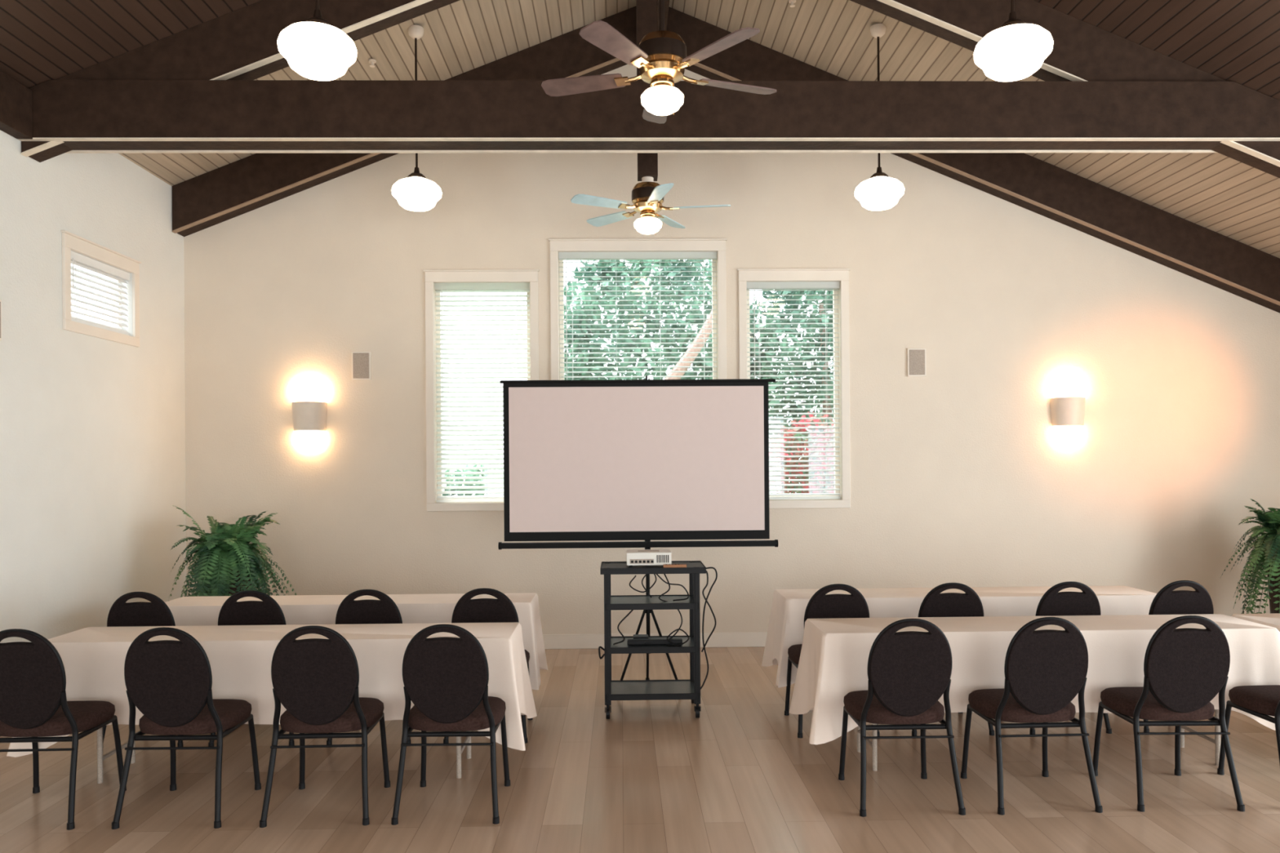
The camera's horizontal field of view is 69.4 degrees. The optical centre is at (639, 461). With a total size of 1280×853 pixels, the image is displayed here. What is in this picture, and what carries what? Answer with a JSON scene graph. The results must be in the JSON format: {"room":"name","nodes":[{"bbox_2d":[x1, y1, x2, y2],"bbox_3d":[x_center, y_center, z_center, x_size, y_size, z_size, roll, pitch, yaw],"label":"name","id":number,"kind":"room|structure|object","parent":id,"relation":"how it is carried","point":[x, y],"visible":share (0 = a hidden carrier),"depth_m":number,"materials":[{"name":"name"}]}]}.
{"room":"community hall","nodes":[
{"label":"community hall","id":0,"kind":"room"},
{"bbox_2d":[0,71,32,138],"bbox_3d":[-3.815,-2.206,1.398,0.098,0.308,8.955,0,0,-1],"label":"header beam","id":1,"kind":"structure","parent":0,"point":[15,99],"depth_m":5.72,"materials":[{"name":"brown wood"}]},
{"bbox_2d":[0,129,186,643],"bbox_3d":[-3.956,-0.340,2.518,0.160,4.038,11.200,0,0,-1],"label":"wall","id":2,"kind":"structure","parent":0,"point":[92,429],"depth_m":6.58,"materials":[{"name":"beige paint"}]},
{"bbox_2d":[0,299,1,340],"bbox_3d":[-3.930,-0.871,5.599,0.027,0.250,0.166,0,0,-1],"label":"wall speaker","id":3,"kind":"object","parent":2,"relation":"attached to","point":[0,300],"visible":1,"depth_m":5.67,"materials":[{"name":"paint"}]},
{"bbox_2d":[71,250,129,335],"bbox_3d":[-4.010,-1.233,6.828,0.070,0.492,0.832,0,0,-1],"label":"window blinds","id":4,"kind":"object","parent":2,"relation":"attached to","point":[77,259],"visible":0.7,"depth_m":6.83,"materials":[{"name":"white plastic"}]},
{"bbox_2d":[60,230,141,346],"bbox_3d":[-3.956,-1.248,6.829,0.034,0.678,1.008,0,0,-1],"label":"window frame","id":5,"kind":"structure","parent":2,"relation":"attached to","point":[70,241],"depth_m":6.71,"materials":[{"name":"paint"}]},
{"bbox_2d":[113,279,120,327],"bbox_3d":[-4.078,-1.230,6.826,0.040,0.498,0.838,0,0,-1],"label":"window","id":6,"kind":"structure","parent":2,"relation":"in","point":[114,280],"depth_m":7.21,"materials":[{"name":"paint"}]},
{"bbox_2d":[0,646,1279,852],"bbox_3d":[1.348,1.690,2.628,10.740,0.100,11.520,0,0,-1],"label":"floor","id":7,"kind":"structure","parent":0,"point":[653,776],"depth_m":4.67,"materials":[{"name":"brown wood"}]},
{"bbox_2d":[0,628,126,830],"bbox_3d":[-2.834,1.213,4.435,0.496,0.915,0.535,0,0,-2],"label":"banquet chair","id":8,"kind":"object","parent":7,"relation":"on","point":[34,706],"visible":0.98,"depth_m":4.23,"materials":[{"name":"black fabric"}]},
{"bbox_2d":[102,591,183,746],"bbox_3d":[-2.930,1.214,5.643,0.496,0.915,0.535,0,0,-1],"label":"banquet chair","id":9,"kind":"object","parent":7,"relation":"on","point":[156,612],"visible":0.37,"depth_m":5.39,"materials":[{"name":"black fabric"}]},
{"bbox_2d":[111,626,261,829],"bbox_3d":[-2.160,1.208,4.449,0.496,0.915,0.535,0,0,0],"label":"banquet chair","id":10,"kind":"object","parent":7,"relation":"on","point":[169,682],"visible":1,"depth_m":4.24,"materials":[{"name":"black fabric"}]},
{"bbox_2d":[168,505,296,601],"bbox_3d":[-3.193,1.002,7.203,0.998,1.346,0.887,0,0,43],"label":"potted fern","id":11,"kind":"object","parent":7,"relation":"on","point":[227,563],"visible":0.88,"depth_m":7.00,"materials":[{"name":"green plant"}]},
{"bbox_2d":[208,590,294,746],"bbox_3d":[-2.289,1.209,5.657,0.496,0.915,0.535,0,0,-2],"label":"banquet chair","id":12,"kind":"object","parent":7,"relation":"on","point":[268,611],"visible":0.3,"depth_m":5.41,"materials":[{"name":"black fabric"}]},
{"bbox_2d":[6,622,537,783],"bbox_3d":[-1.890,1.291,4.987,2.604,0.745,0.644,0,0,-1],"label":"banquet table","id":13,"kind":"object","parent":7,"relation":"on","point":[240,657],"visible":0.44,"depth_m":4.76,"materials":[{"name":"fabric"}]},
{"bbox_2d":[259,625,390,827],"bbox_3d":[-1.499,1.203,4.463,0.496,0.915,0.535,0,0,-2],"label":"banquet chair","id":14,"kind":"object","parent":7,"relation":"on","point":[316,681],"visible":1,"depth_m":4.25,"materials":[{"name":"black fabric"}]},
{"bbox_2d":[164,592,547,689],"bbox_3d":[-1.921,1.292,6.184,2.567,0.745,0.572,0,0,-1],"label":"banquet table","id":15,"kind":"object","parent":7,"relation":"on","point":[413,608],"visible":0.33,"depth_m":5.97,"materials":[{"name":"fabric"}]},
{"bbox_2d":[326,589,410,745],"bbox_3d":[-1.598,1.204,5.671,0.496,0.915,0.535,0,0,0],"label":"banquet chair","id":16,"kind":"object","parent":7,"relation":"on","point":[384,610],"visible":0.31,"depth_m":5.42,"materials":[{"name":"black fabric"}]},
{"bbox_2d":[391,624,510,825],"bbox_3d":[-0.896,1.199,4.476,0.496,0.915,0.535,0,0,0],"label":"banquet chair","id":17,"kind":"object","parent":7,"relation":"on","point":[446,679],"visible":1,"depth_m":4.26,"materials":[{"name":"black fabric"}]},
{"bbox_2d":[443,588,533,743],"bbox_3d":[-0.918,1.199,5.686,0.496,0.915,0.535,0,0,-1],"label":"banquet chair","id":18,"kind":"object","parent":7,"relation":"on","point":[467,610],"visible":0.4,"depth_m":5.44,"materials":[{"name":"black fabric"}]},
{"bbox_2d":[497,375,777,680],"bbox_3d":[-0.012,0.515,6.735,2.000,2.270,0.444,0,0,-1],"label":"projection screen","id":19,"kind":"object","parent":7,"relation":"on","point":[647,460],"visible":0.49,"depth_m":6.62,"materials":[{"name":"fabric"}]},
{"bbox_2d":[598,560,717,719],"bbox_3d":[0.114,1.164,6.130,0.774,0.971,0.428,0,0,-1],"label":"cart","id":20,"kind":"object","parent":7,"relation":"on","point":[625,690],"visible":1,"depth_m":5.97,"materials":[{"name":"black metal"}]},
{"bbox_2d":[626,549,671,567],"bbox_3d":[0.057,0.635,6.112,0.290,0.098,0.250,0,0,-1],"label":"projector","id":21,"kind":"object","parent":20,"relation":"on","point":[634,557],"visible":0.98,"depth_m":5.99,"materials":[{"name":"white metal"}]},
{"bbox_2d":[662,564,686,567],"bbox_3d":[0.225,0.671,5.966,0.150,0.023,0.045,0,0,-1],"label":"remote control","id":22,"kind":"object","parent":20,"relation":"on","point":[664,565],"visible":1,"depth_m":5.94,"materials":[{"name":"brown plastic"}]},
{"bbox_2d":[784,583,879,738],"bbox_3d":[1.174,1.184,5.759,0.496,0.915,0.535,0,0,-2],"label":"banquet chair","id":23,"kind":"object","parent":7,"relation":"on","point":[854,605],"visible":0.42,"depth_m":5.51,"materials":[{"name":"black fabric"}]},
{"bbox_2d":[838,618,965,817],"bbox_3d":[1.259,1.183,4.536,0.496,0.915,0.535,0,0,-1],"label":"banquet chair","id":24,"kind":"object","parent":7,"relation":"on","point":[908,672],"visible":1,"depth_m":4.32,"materials":[{"name":"black fabric"}]},
{"bbox_2d":[911,582,994,736],"bbox_3d":[1.871,1.179,5.774,0.496,0.915,0.535,0,0,0],"label":"banquet chair","id":25,"kind":"object","parent":7,"relation":"on","point":[935,604],"visible":0.36,"depth_m":5.53,"materials":[{"name":"black fabric"}]},
{"bbox_2d":[761,586,1156,688],"bbox_3d":[2.208,1.261,6.313,2.676,0.745,0.652,0,0,-1],"label":"banquet table","id":26,"kind":"object","parent":7,"relation":"on","point":[786,623],"visible":0.31,"depth_m":6.10,"materials":[{"name":"fabric"}]},
{"bbox_2d":[960,617,1102,815],"bbox_3d":[1.899,1.179,4.549,0.496,0.915,0.535,0,0,-2],"label":"banquet chair","id":27,"kind":"object","parent":7,"relation":"on","point":[1045,670],"visible":1,"depth_m":4.33,"materials":[{"name":"black fabric"}]},
{"bbox_2d":[788,613,1279,771],"bbox_3d":[2.165,1.262,5.092,2.601,0.745,0.650,0,0,-1],"label":"banquet table","id":28,"kind":"object","parent":7,"relation":"on","point":[833,664],"visible":0.52,"depth_m":4.87,"materials":[{"name":"fabric"}]},
{"bbox_2d":[1029,581,1111,734],"bbox_3d":[2.578,1.174,5.789,0.496,0.915,0.535,0,0,-1],"label":"banquet chair","id":29,"kind":"object","parent":7,"relation":"on","point":[1086,602],"visible":0.36,"depth_m":5.54,"materials":[{"name":"black fabric"}]},
{"bbox_2d":[1093,615,1244,812],"bbox_3d":[2.577,1.174,4.564,0.496,0.915,0.535,0,0,1],"label":"banquet chair","id":30,"kind":"object","parent":7,"relation":"on","point":[1184,669],"visible":0.99,"depth_m":4.35,"materials":[{"name":"black fabric"}]},
{"bbox_2d":[1143,580,1221,732],"bbox_3d":[3.264,1.169,5.803,0.496,0.915,0.535,0,0,-2],"label":"banquet chair","id":31,"kind":"object","parent":7,"relation":"on","point":[1166,601],"visible":0.36,"depth_m":5.55,"materials":[{"name":"black fabric"}]},
{"bbox_2d":[1217,684,1279,775],"bbox_3d":[3.249,1.169,4.577,0.496,0.915,0.535,0,0,-2],"label":"banquet chair","id":32,"kind":"object","parent":7,"relation":"on","point":[1263,702],"visible":0.88,"depth_m":4.61,"materials":[{"name":"black fabric"}]},
{"bbox_2d":[1222,498,1279,613],"bbox_3d":[5.277,0.965,7.463,0.917,1.336,1.045,0,0,17],"label":"potted fern","id":33,"kind":"object","parent":7,"relation":"on","point":[1265,553],"visible":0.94,"depth_m":7.46,"materials":[{"name":"green plant"}]},
{"bbox_2d":[1231,613,1279,631],"bbox_3d":[4.421,1.245,5.144,2.141,0.745,0.639,0,0,-1],"label":"banquet table","id":34,"kind":"object","parent":7,"relation":"on","point":[1268,620],"visible":0.09,"depth_m":5.20,"materials":[{"name":"fabric"}]},
{"bbox_2d":[0,0,1279,100],"bbox_3d":[1.339,-2.751,1.489,10.740,2.789,9.240,0,0,-1],"label":"ceiling","id":35,"kind":"structure","parent":0,"point":[42,41],"depth_m":5.71,"materials":[{"name":"brown wood"}]},
{"bbox_2d":[277,0,357,80],"bbox_3d":[-1.590,-2.592,4.548,0.372,1.388,0.372,0,0,-1],"label":"pendant lamp","id":36,"kind":"object","parent":35,"relation":"hanging from","point":[315,49],"visible":1,"depth_m":4.44,"materials":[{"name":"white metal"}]},
{"bbox_2d":[788,0,795,7],"bbox_3d":[1.175,-3.538,7.127,0.060,0.046,0.060,0,0,-1],"label":"sprinkler","id":37,"kind":"object","parent":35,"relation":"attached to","point":[792,2],"depth_m":7.12,"materials":[{"name":"white metal"}]},
{"bbox_2d":[973,0,1053,81],"bbox_3d":[1.859,-2.620,4.620,0.372,1.393,0.372,0,0,-1],"label":"pendant lamp","id":38,"kind":"object","parent":35,"relation":"hanging from","point":[1015,51],"visible":1,"depth_m":4.52,"materials":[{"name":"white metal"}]},
{"bbox_3d":[0.241,-3.784,1.496,0.220,0.345,8.980,0,0,-1],"label":"ridge beam","id":39,"kind":"structure","parent":35,"relation":"attached to","visible":0},
{"bbox_2d":[541,0,776,123],"bbox_3d":[0.099,-2.660,4.628,1.210,1.899,1.163,0,0,-1],"label":"ceiling fan","id":40,"kind":"object","parent":39,"relation":"hanging from","point":[661,59],"visible":1,"depth_m":4.50,"materials":[{"name":"brown wood"}]},
{"bbox_2d":[119,0,1279,257],"bbox_3d":[1.218,-2.750,7.247,10.740,2.789,2.280,0,0,-1],"label":"ceiling","id":41,"kind":"structure","parent":0,"point":[1220,193],"depth_m":7.49,"materials":[{"name":"brown wood"}]},
{"bbox_2d":[368,58,376,67],"bbox_3d":[-2.073,-3.087,7.159,0.060,0.046,0.060,0,0,-1],"label":"sprinkler","id":42,"kind":"object","parent":41,"relation":"attached to","point":[372,61],"depth_m":7.15,"materials":[{"name":"white metal"}]},
{"bbox_2d":[391,24,442,211],"bbox_3d":[-1.685,-2.583,6.967,0.372,1.370,0.372,0,0,-1],"label":"pendant lamp","id":43,"kind":"object","parent":41,"relation":"hanging from","point":[415,193],"visible":0.99,"depth_m":6.87,"materials":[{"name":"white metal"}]},
{"bbox_2d":[17,0,1279,177],"bbox_3d":[1.244,-2.515,6.111,10.410,2.974,0.262,0,0,-1],"label":"roof truss","id":44,"kind":"object","parent":41,"relation":"attached to","point":[195,89],"visible":0.91,"depth_m":5.98,"materials":[{"name":"brown wood"}]},
{"bbox_2d":[570,0,730,234],"bbox_3d":[0.082,-2.661,6.981,1.193,1.901,1.198,0,0,-1],"label":"ceiling fan","id":45,"kind":"object","parent":41,"relation":"hanging from","point":[647,195],"visible":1,"depth_m":6.93,"materials":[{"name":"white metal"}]},
{"bbox_2d":[656,0,669,31],"bbox_3d":[0.124,-3.784,7.102,0.220,0.345,1.755,0,0,-1],"label":"ridge beam","id":46,"kind":"structure","parent":41,"relation":"attached to","point":[666,2],"depth_m":7.43,"materials":[{"name":"brown wood"}]},
{"bbox_2d":[172,5,1279,312],"bbox_3d":[1.202,-2.515,8.113,10.410,2.974,0.219,0,0,-1],"label":"beam","id":47,"kind":"structure","parent":41,"relation":"attached to","point":[252,182],"depth_m":8.04,"materials":[{"name":"brown wood"}]},
{"bbox_2d":[854,23,904,210],"bbox_3d":[1.819,-2.618,7.040,0.372,1.389,0.372,0,0,-1],"label":"pendant lamp","id":48,"kind":"object","parent":41,"relation":"hanging from","point":[881,192],"visible":1,"depth_m":6.94,"materials":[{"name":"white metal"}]},
{"bbox_2d":[183,64,1279,634],"bbox_3d":[1.208,-1.181,8.307,10.740,5.645,0.160,0,0,-1],"label":"wall","id":49,"kind":"structure","parent":0,"point":[957,474],"depth_m":8.24,"materials":[{"name":"beige paint"}]},
{"bbox_2d":[287,373,332,453],"bbox_3d":[-2.903,-0.427,8.068,0.390,0.693,0.144,0,0,-1],"label":"wall sconce","id":50,"kind":"object","parent":49,"relation":"attached to","point":[309,394],"visible":1,"depth_m":8.03,"materials":[{"name":"white glass"}]},
{"bbox_2d":[351,351,371,380],"bbox_3d":[-2.452,-0.847,8.136,0.166,0.250,0.027,0,0,-1],"label":"wall speaker","id":51,"kind":"object","parent":49,"relation":"attached to","point":[361,361],"visible":1,"depth_m":8.12,"materials":[{"name":"fabric"}]},
{"bbox_2d":[422,269,539,511],"bbox_3d":[-1.391,-0.632,8.156,1.018,2.128,0.034,0,0,-1],"label":"window frame","id":52,"kind":"structure","parent":49,"relation":"attached to","point":[432,276],"depth_m":8.14,"materials":[{"name":"paint"}]},
{"bbox_2d":[435,292,530,502],"bbox_3d":[-1.393,-0.615,8.278,0.848,1.948,0.040,0,0,-1],"label":"window","id":53,"kind":"structure","parent":49,"relation":"in","point":[437,293],"depth_m":8.25,"materials":[{"name":"paint"}]},
{"bbox_2d":[434,282,530,502],"bbox_3d":[-1.392,-0.617,8.210,0.842,1.942,0.070,0,0,-1],"label":"window blinds","id":54,"kind":"object","parent":53,"relation":"attached to","point":[442,287],"visible":0.78,"depth_m":8.21,"materials":[{"name":"white plastic"}]},
{"bbox_2d":[548,238,727,380],"bbox_3d":[-0.010,-0.777,8.185,1.583,2.398,0.034,0,0,-1],"label":"window frame","id":55,"kind":"structure","parent":49,"relation":"attached to","point":[556,245],"depth_m":8.18,"materials":[{"name":"paint"}]},
{"bbox_2d":[559,259,717,380],"bbox_3d":[-0.012,-0.760,8.307,1.413,2.218,0.040,0,0,-1],"label":"window","id":56,"kind":"structure","parent":49,"relation":"in","point":[713,264],"depth_m":8.30,"materials":[{"name":"paint"}]},
{"bbox_2d":[558,251,717,380],"bbox_3d":[-0.011,-0.762,8.239,1.407,2.212,0.070,0,0,-1],"label":"window blinds","id":57,"kind":"object","parent":56,"relation":"attached to","point":[660,255],"visible":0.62,"depth_m":8.23,"materials":[{"name":"white plastic"}]},
{"bbox_2d":[542,631,767,648],"bbox_3d":[1.237,1.576,8.220,10.405,0.130,0.015,0,0,-1],"label":"baseboard","id":58,"kind":"structure","parent":49,"relation":"attached to","point":[749,639],"depth_m":8.19,"materials":[{"name":"paint"}]},
{"bbox_2d":[746,288,839,499],"bbox_3d":[1.371,-0.635,8.336,0.838,1.948,0.040,0,0,-1],"label":"window","id":59,"kind":"structure","parent":49,"relation":"in","point":[834,292],"depth_m":8.32,"materials":[{"name":"paint"}]},
{"bbox_2d":[746,281,840,499],"bbox_3d":[1.373,-0.637,8.268,0.832,1.942,0.070,0,0,-1],"label":"window blinds","id":60,"kind":"object","parent":59,"relation":"attached to","point":[751,286],"visible":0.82,"depth_m":8.26,"materials":[{"name":"white plastic"}]},
{"bbox_2d":[737,268,850,508],"bbox_3d":[1.373,-0.652,8.214,1.008,2.128,0.034,0,0,-1],"label":"window frame","id":61,"kind":"structure","parent":49,"relation":"attached to","point":[744,275],"depth_m":8.21,"materials":[{"name":"paint"}]},
{"bbox_2d":[906,348,926,376],"bbox_3d":[2.467,-0.888,8.239,0.166,0.250,0.027,0,0,-1],"label":"wall speaker","id":62,"kind":"object","parent":49,"relation":"attached to","point":[916,357],"visible":1,"depth_m":8.23,"materials":[{"name":"fabric"}]},
{"bbox_2d":[1044,369,1089,447],"bbox_3d":[3.825,-0.477,8.209,0.390,0.693,0.144,0,0,-1],"label":"wall sconce","id":63,"kind":"object","parent":49,"relation":"attached to","point":[1067,391],"visible":1,"depth_m":8.18,"materials":[{"name":"white glass"}]},
{"label":"outside","id":64,"kind":"structure","parent":0,"visible":0},
{"bbox_3d":[-0.546,1.759,26.684,60.000,0.090,36.620,0,0,-1],"label":"ground","id":65,"kind":"structure","parent":64,"visible":0},
{"bbox_2d":[442,465,503,495],"bbox_3d":[-1.821,0.853,10.774,1.978,1.721,1.092,0,0,-1],"label":"hedge","id":66,"kind":"object","parent":65,"relation":"on","point":[483,470],"visible":0.03,"depth_m":10.59,"materials":[{"name":"green plant"}]},
{"bbox_2d":[564,259,759,380],"bbox_3d":[0.211,-0.686,11.596,2.762,4.821,1.916,0,0,-1],"label":"tree","id":67,"kind":"object","parent":65,"relation":"on","point":[586,264],"visible":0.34,"depth_m":11.44,"materials":[{"name":"green plant"}]},
{"bbox_2d":[749,288,834,493],"bbox_3d":[2.549,-0.675,11.748,2.693,4.722,1.511,0,0,-1],"label":"tree","id":68,"kind":"object","parent":65,"relation":"on","point":[767,292],"visible":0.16,"depth_m":11.42,"materials":[{"name":"green plant"}]},
{"bbox_2d":[768,412,834,493],"bbox_3d":[1.989,0.558,10.335,1.574,2.255,0.860,0,0,-1],"label":"flowering shrub","id":69,"kind":"object","parent":65,"relation":"on","point":[803,415],"visible":0.21,"depth_m":10.19,"materials":[{"name":"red plant"}]}
]}

